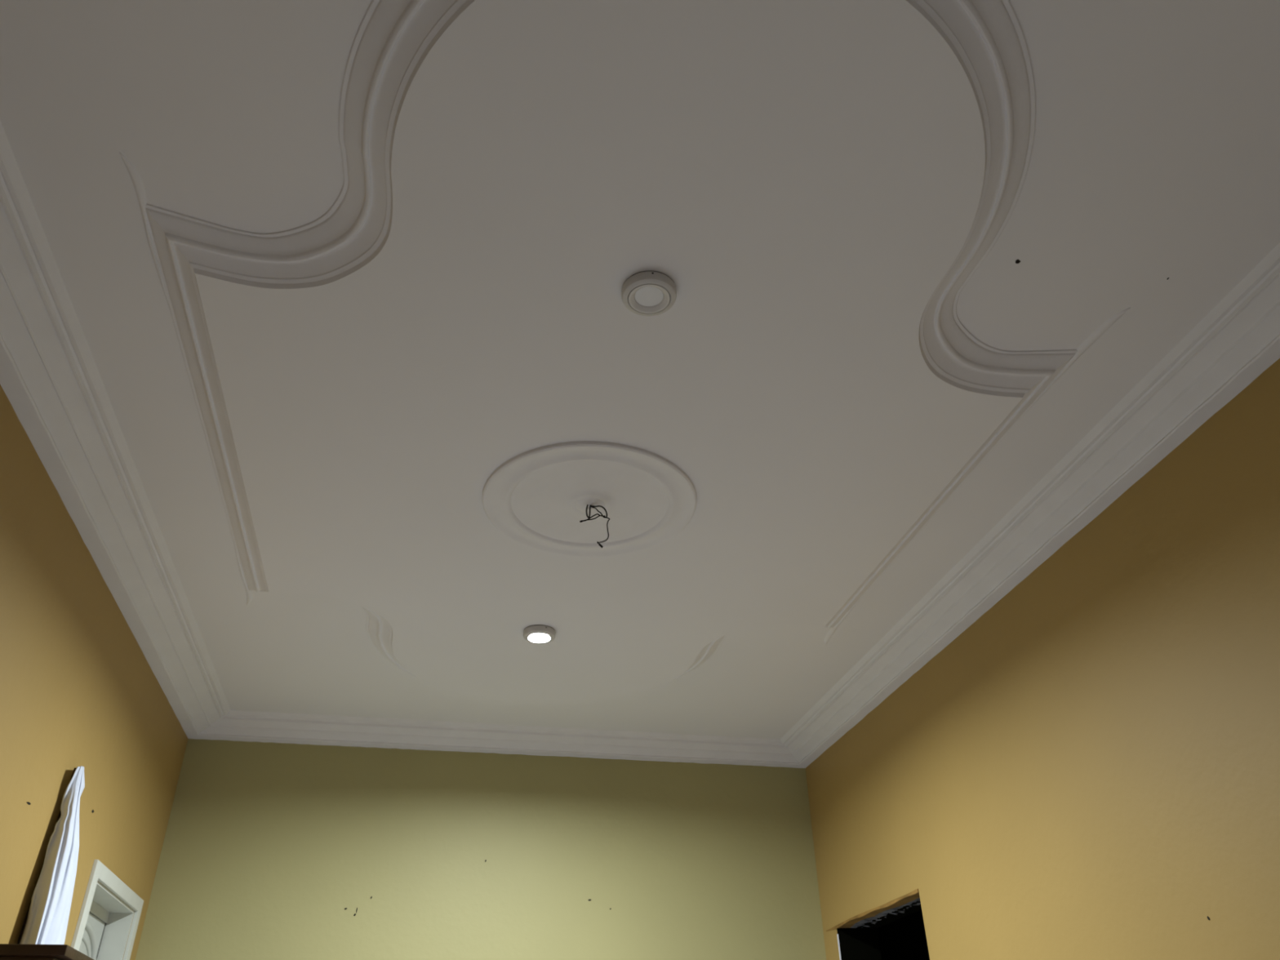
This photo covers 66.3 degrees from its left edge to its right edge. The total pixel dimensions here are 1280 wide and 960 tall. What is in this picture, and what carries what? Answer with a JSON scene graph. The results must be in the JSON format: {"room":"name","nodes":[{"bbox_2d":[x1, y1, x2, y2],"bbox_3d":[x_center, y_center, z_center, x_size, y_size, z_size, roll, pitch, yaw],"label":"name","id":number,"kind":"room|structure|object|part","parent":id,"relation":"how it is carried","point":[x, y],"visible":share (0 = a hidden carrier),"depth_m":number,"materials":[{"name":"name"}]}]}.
{"room":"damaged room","nodes":[
{"label":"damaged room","id":0,"kind":"room"},
{"bbox_2d":[0,384,187,959],"bbox_3d":[-2.036,0.972,2.151,0.241,3.196,6.601,6,-34,-10],"label":"wall","id":1,"kind":"structure","parent":0,"point":[77,687],"depth_m":3.69,"materials":[{"name":"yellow paint"}]},
{"bbox_2d":[17,768,75,943],"bbox_3d":[-2.234,1.815,3.454,0.011,1.615,0.090,6,-34,-10],"label":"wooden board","id":2,"kind":"object","parent":1,"relation":"attached to","point":[60,815],"visible":0.08,"depth_m":3.57,"materials":[{"name":"brown wood"}]},
{"bbox_2d":[19,765,84,944],"bbox_3d":[-2.186,1.846,3.503,0.094,1.627,0.346,6,-34,-10],"label":"curtain","id":3,"kind":"object","parent":1,"relation":"hanging from","point":[47,920],"visible":0.96,"depth_m":3.65,"materials":[{"name":"white fabric"}]},
{"bbox_2d":[70,859,143,959],"bbox_3d":[-2.564,2.814,4.035,0.256,2.190,0.961,6,-34,-10],"label":"door","id":4,"kind":"structure","parent":1,"relation":"in","point":[102,930],"depth_m":4.74,"materials":[{"name":"white paint"}]},
{"bbox_3d":[-2.581,2.422,4.322,0.018,0.768,0.546,6,-34,-10],"label":"panel moulding","id":5,"kind":"part","parent":4,"relation":"part of","materials":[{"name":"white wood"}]},
{"bbox_3d":[-2.581,2.422,4.322,0.034,0.893,0.672,6,-34,-10],"label":"panel moulding","id":6,"kind":"part","parent":4,"relation":"part of","materials":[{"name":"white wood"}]},
{"bbox_2d":[0,120,231,738],"bbox_3d":[-1.824,-0.301,3.042,0.247,0.098,6.601,6,-34,-10],"label":"trim","id":7,"kind":"structure","parent":1,"relation":"attached to","point":[50,376],"depth_m":3.33,"materials":[{"name":"white paint"}]},
{"bbox_2d":[135,738,826,959],"bbox_3d":[-0.773,3.011,5.311,4.264,3.196,0.241,6,-34,-10],"label":"wall","id":8,"kind":"structure","parent":0,"point":[270,851],"depth_m":5.68,"materials":[{"name":"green paint"}]},
{"bbox_2d":[189,710,804,768],"bbox_3d":[-0.749,1.584,5.960,3.784,0.098,0.247,6,-34,-10],"label":"trim","id":9,"kind":"structure","parent":8,"relation":"attached to","point":[236,726],"depth_m":5.92,"materials":[{"name":"white paint"}]},
{"bbox_2d":[0,0,1279,739],"bbox_3d":[-0.096,-0.195,3.409,4.264,0.233,7.081,6,-34,-10],"label":"ceiling","id":10,"kind":"structure","parent":0,"point":[327,268],"depth_m":2.71,"materials":[{"name":"white paint"}]},
{"bbox_2d":[523,624,555,644],"bbox_3d":[-0.468,0.720,4.553,0.150,0.035,0.152,18,-38,-27],"label":"recessed light","id":11,"kind":"object","parent":10,"relation":"in","point":[538,633],"visible":1,"depth_m":4.52,"materials":[{"name":"grey plastic"}]},
{"bbox_2d":[530,633,547,639],"bbox_3d":[-0.468,0.726,4.550,0.079,0.004,0.079,18,-38,-27],"label":"diffuser","id":12,"kind":"object","parent":11,"relation":"attached to","point":[533,636],"depth_m":4.55,"materials":[{"name":"white plastic"}]},
{"bbox_2d":[482,441,697,557],"bbox_3d":[-0.185,0.094,3.618,0.790,0.018,0.790,6,-34,-10],"label":"ceiling medallion","id":13,"kind":"object","parent":10,"relation":"attached to","point":[538,498],"visible":0.95,"depth_m":3.58,"materials":[{"name":"white paint"}]},
{"bbox_2d":[579,504,609,547],"bbox_3d":[-0.165,0.160,3.545,0.112,0.198,0.041,6,-34,-10],"label":"wires","id":14,"kind":"object","parent":13,"relation":"hanging from","point":[588,517],"visible":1,"depth_m":3.56,"materials":[{"name":"black"}]},
{"bbox_3d":[-0.173,0.090,3.630,2.484,0.001,4.293,6,-34,-10],"label":"dropped panel","id":15,"kind":"part","parent":10,"relation":"part of","materials":[{"name":"white paint"}]},
{"bbox_3d":[-0.173,0.055,3.653,2.738,0.085,4.559,6,-34,-10],"label":"scroll moulding","id":16,"kind":"part","parent":10,"relation":"part of","materials":[{"name":"white paint"}]},
{"bbox_2d":[622,271,676,315],"bbox_3d":[0.025,-0.508,2.688,0.150,0.035,0.152,4,-34,-8],"label":"recessed light","id":17,"kind":"object","parent":10,"relation":"in","point":[645,293],"visible":1,"depth_m":2.67,"materials":[{"name":"grey plastic"}]},
{"bbox_2d":[635,286,663,306],"bbox_3d":[0.025,-0.503,2.685,0.079,0.004,0.079,4,-34,-8],"label":"diffuser","id":18,"kind":"object","parent":17,"relation":"attached to","point":[645,296],"depth_m":2.68,"materials":[{"name":"white plastic"}]},
{"bbox_2d":[805,358,1279,959],"bbox_3d":[1.900,1.369,2.882,0.241,3.196,6.601,6,-34,-10],"label":"wall","id":19,"kind":"structure","parent":0,"point":[1090,769],"depth_m":3.56,"materials":[{"name":"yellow paint"}]},
{"bbox_2d":[826,888,929,959],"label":"doorway","id":20,"kind":"structure","parent":19,"relation":"in","point":[894,930],"depth_m":5.66,"materials":[{"name":"black paint"}]},
{"bbox_2d":[780,242,1279,768],"bbox_3d":[1.636,0.049,3.685,0.247,0.098,6.601,6,-34,-10],"label":"trim","id":21,"kind":"structure","parent":19,"relation":"attached to","point":[1238,340],"depth_m":3.64,"materials":[{"name":"white paint"}]},
{"bbox_3d":[0.450,2.608,1.701,7.184,0.120,7.081,6,-34,-10],"label":"floor","id":22,"kind":"structure","parent":0,"visible":0},
{"bbox_2d":[0,943,93,959],"bbox_3d":[-1.927,2.225,2.668,0.401,1.660,0.690,6,-34,-10],"label":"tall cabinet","id":23,"kind":"object","parent":22,"relation":"on","point":[7,951],"visible":1,"depth_m":2.86,"materials":[{"name":"brown wood"}]}
]}

